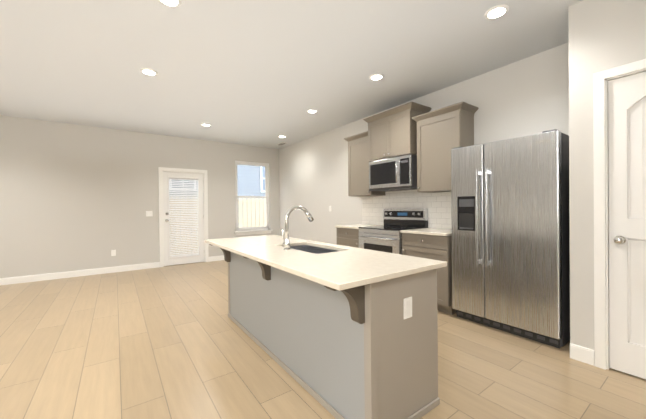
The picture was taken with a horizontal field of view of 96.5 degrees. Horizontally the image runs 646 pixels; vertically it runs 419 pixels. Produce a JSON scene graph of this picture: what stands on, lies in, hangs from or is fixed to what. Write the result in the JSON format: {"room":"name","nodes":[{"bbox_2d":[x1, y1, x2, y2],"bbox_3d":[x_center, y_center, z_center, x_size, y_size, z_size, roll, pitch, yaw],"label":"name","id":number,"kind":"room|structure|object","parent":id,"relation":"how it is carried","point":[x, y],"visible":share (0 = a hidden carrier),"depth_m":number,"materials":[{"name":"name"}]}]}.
{"room":"kitchen","nodes":[
{"label":"kitchen","id":0,"kind":"room"},
{"bbox_2d":[0,115,279,277],"bbox_3d":[-4.407,-0.167,5.497,8.140,2.810,0.120,-1,0,-36],"label":"wall","id":1,"kind":"structure","parent":0,"point":[74,197],"depth_m":5.47,"materials":[{"name":"grey paint"}]},
{"bbox_2d":[0,262,159,284],"bbox_3d":[-5.421,1.196,4.681,4.847,0.115,0.014,-1,0,-36],"label":"baseboard","id":2,"kind":"structure","parent":1,"relation":"attached to","point":[59,275],"depth_m":5.30,"materials":[{"name":"white wood"}]},
{"bbox_2d":[111,250,115,255],"bbox_3d":[-4.100,0.849,5.639,0.072,0.115,0.008,-1,0,-36],"label":"electrical outlet plate","id":3,"kind":"object","parent":1,"relation":"attached to","point":[113,252],"visible":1,"depth_m":5.64,"materials":[{"name":"white plastic"}]},
{"bbox_2d":[146,211,152,215],"bbox_3d":[-3.613,0.087,5.991,0.118,0.115,0.009,-1,0,-36],"label":"light switch","id":4,"kind":"object","parent":1,"relation":"attached to","point":[149,213],"visible":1,"depth_m":5.99,"materials":[{"name":"white plastic"}]},
{"bbox_2d":[158,167,208,266],"bbox_3d":[-3.089,0.158,6.416,0.987,2.121,0.174,-1,0,-36],"label":"door","id":5,"kind":"structure","parent":1,"relation":"attached to","point":[167,176],"depth_m":6.39,"materials":[{"name":"white wood"}]},
{"bbox_2d":[209,255,224,261],"bbox_3d":[-1.919,1.144,7.210,1.812,0.115,0.014,-1,0,-36],"label":"baseboard","id":6,"kind":"structure","parent":1,"relation":"attached to","point":[213,258],"depth_m":6.78,"materials":[{"name":"white wood"}]},
{"bbox_2d":[234,160,272,235],"bbox_3d":[-1.790,-0.288,7.354,1.010,1.845,0.155,-1,0,-36],"label":"window","id":7,"kind":"structure","parent":1,"relation":"in","point":[248,230],"depth_m":7.38,"materials":[{"name":"white plastic"}]},
{"bbox_2d":[0,0,582,148],"bbox_3d":[-1.768,-1.638,1.966,8.320,0.120,9.300,-1,0,-36],"label":"ceiling","id":8,"kind":"structure","parent":0,"point":[262,73],"depth_m":3.03,"materials":[{"name":"white paint"}]},
{"bbox_2d":[140,68,157,75],"bbox_3d":[-2.001,-1.579,3.315,0.176,0.010,0.176,-1,0,-36],"label":"recessed light","id":9,"kind":"object","parent":8,"relation":"in","point":[147,71],"visible":0.9,"depth_m":3.29,"materials":[{"name":"white plastic"}]},
{"bbox_2d":[158,0,181,6],"bbox_3d":[-1.161,-1.581,2.169,0.176,0.010,0.176,-1,0,-36],"label":"recessed light","id":10,"kind":"object","parent":8,"relation":"in","point":[173,3],"visible":1,"depth_m":2.20,"materials":[{"name":"white plastic"}]},
{"bbox_2d":[307,109,316,112],"bbox_3d":[-0.177,-1.607,4.718,0.176,0.010,0.176,-1,0,-36],"label":"recessed light","id":11,"kind":"object","parent":8,"relation":"in","point":[312,111],"visible":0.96,"depth_m":4.71,"materials":[{"name":"white plastic"}]},
{"bbox_2d":[369,73,383,79],"bbox_3d":[0.651,-1.608,3.503,0.176,0.010,0.176,-1,0,-36],"label":"recessed light","id":12,"kind":"object","parent":8,"relation":"in","point":[377,76],"visible":0.98,"depth_m":3.48,"materials":[{"name":"white plastic"}]},
{"bbox_2d":[484,4,508,18],"bbox_3d":[1.418,-1.609,2.355,0.176,0.010,0.176,-1,0,-36],"label":"recessed light","id":13,"kind":"object","parent":8,"relation":"in","point":[497,11],"visible":0.98,"depth_m":2.34,"materials":[{"name":"white plastic"}]},
{"bbox_2d":[0,260,645,418],"bbox_3d":[-1.737,1.292,1.984,8.320,0.120,9.300,-1,0,-36],"label":"floor","id":14,"kind":"structure","parent":0,"point":[172,342],"depth_m":2.24,"materials":[{"name":"brown wood"}]},
{"bbox_2d":[208,243,440,418],"bbox_3d":[-0.264,0.788,2.469,0.792,0.850,2.266,-1,0,-36],"label":"kitchen island","id":15,"kind":"object","parent":14,"relation":"on","point":[336,331],"depth_m":1.70,"materials":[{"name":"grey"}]},
{"bbox_2d":[205,235,446,290],"bbox_3d":[-0.278,0.348,2.524,0.870,0.030,2.405,-1,0,-36],"label":"island countertop","id":16,"kind":"structure","parent":15,"relation":"on","point":[359,267],"depth_m":1.83,"materials":[{"name":"beige stone"}]},
{"bbox_2d":[282,205,313,249],"bbox_3d":[-0.222,0.148,2.479,0.298,0.368,0.119,-1,0,-36],"label":"faucet","id":17,"kind":"object","parent":16,"relation":"on","point":[286,242],"visible":1,"depth_m":2.38,"materials":[{"name":"silver metal"}]},
{"bbox_2d":[290,243,340,254],"bbox_3d":[-0.111,0.465,2.543,0.364,0.232,0.724,-1,0,-36],"label":"sink","id":18,"kind":"object","parent":16,"relation":"in","point":[300,246],"depth_m":2.82,"materials":[{"name":"silver metal"}]},
{"bbox_2d":[335,224,382,247],"bbox_3d":[0.623,0.727,4.759,0.621,0.925,0.567,-1,0,-36],"label":"base cabinet","id":19,"kind":"object","parent":14,"relation":"on","point":[347,235],"visible":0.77,"depth_m":4.60,"materials":[{"name":"brown wood"}]},
{"bbox_2d":[358,208,427,254],"bbox_3d":[0.989,0.590,4.188,0.679,1.200,0.784,-1,0,-36],"label":"range","id":20,"kind":"object","parent":14,"relation":"on","point":[386,236],"visible":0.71,"depth_m":4.12,"materials":[{"name":"silver metal"}]},
{"bbox_2d":[400,228,455,314],"bbox_3d":[1.437,0.726,3.632,0.621,0.925,0.637,-1,0,-36],"label":"base cabinet","id":21,"kind":"object","parent":14,"relation":"on","point":[432,243],"visible":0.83,"depth_m":3.32,"materials":[{"name":"brown"}]},
{"bbox_2d":[451,129,569,348],"bbox_3d":[1.901,0.254,2.941,0.635,1.867,0.954,-1,0,-36],"label":"refrigerator","id":22,"kind":"object","parent":14,"relation":"on","point":[510,214],"visible":1,"depth_m":2.67,"materials":[{"name":"grey metal"}]},
{"bbox_2d":[279,42,568,243],"bbox_3d":[0.740,-0.219,5.218,0.120,2.810,6.360,-1,0,-36],"label":"wall","id":23,"kind":"structure","parent":0,"point":[527,96],"depth_m":3.81,"materials":[{"name":"white paint"}]},
{"bbox_2d":[344,131,384,195],"bbox_3d":[0.709,-0.732,4.833,0.366,1.001,0.664,-1,0,-36],"label":"upper cabinet","id":24,"kind":"object","parent":23,"relation":"attached to","point":[358,173],"visible":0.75,"depth_m":4.76,"materials":[{"name":"brown wood"}]},
{"bbox_2d":[363,102,431,161],"bbox_3d":[1.075,-1.080,4.259,0.436,0.666,0.908,-1,0,-36],"label":"upper cabinet","id":25,"kind":"object","parent":23,"relation":"attached to","point":[392,133],"visible":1,"depth_m":4.06,"materials":[{"name":"brown wood"}]},
{"bbox_2d":[369,154,416,191],"bbox_3d":[1.075,-0.513,4.251,0.439,0.447,0.776,-1,0,-36],"label":"microwave","id":26,"kind":"object","parent":25,"relation":"attached to","point":[399,173],"visible":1,"depth_m":4.07,"materials":[{"name":"grey metal"}]},
{"bbox_2d":[362,190,451,228],"bbox_3d":[1.282,-0.243,4.358,0.008,1.004,1.990,-1,0,-36],"label":"backsplash","id":27,"kind":"structure","parent":23,"relation":"attached to","point":[438,205],"depth_m":4.30,"materials":[{"name":"tile"}]},
{"bbox_2d":[412,101,478,192],"bbox_3d":[1.539,-0.734,3.683,0.366,1.001,0.711,-1,0,-36],"label":"upper cabinet","id":28,"kind":"object","parent":23,"relation":"attached to","point":[442,132],"visible":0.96,"depth_m":3.56,"materials":[{"name":"brown wood"}]},
{"bbox_2d":[568,0,645,349],"bbox_3d":[3.086,-0.221,1.423,0.760,2.810,2.740,-1,0,-36],"label":"wall","id":29,"kind":"structure","parent":0,"point":[606,34],"depth_m":2.23,"materials":[{"name":"grey paint"}]},
{"bbox_2d":[593,59,645,378],"bbox_3d":[2.273,0.081,1.958,0.180,2.217,0.624,-1,0,-36],"label":"door","id":30,"kind":"structure","parent":29,"relation":"attached to","point":[619,124],"depth_m":2.09,"materials":[{"name":"white wood"}]},
{"label":"outside","id":31,"kind":"structure","parent":0,"visible":0},
{"bbox_3d":[-9.703,1.629,16.164,45.000,0.200,23.380,-1,0,-36],"label":"ground","id":32,"kind":"structure","parent":31,"visible":0},
{"bbox_2d":[169,165,264,244],"bbox_3d":[-5.926,-2.280,15.123,26.000,7.550,6.500,-1,0,-36],"label":"house","id":33,"kind":"structure","parent":32,"relation":"on","point":[244,175],"depth_m":13.46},
{"bbox_2d":[169,196,265,255],"bbox_3d":[-3.140,0.539,9.680,20.075,1.920,0.060,-1,0,-36],"label":"fence","id":34,"kind":"object","parent":32,"relation":"on","point":[258,212],"depth_m":9.99,"materials":[{"name":"beige wood"}]}
]}

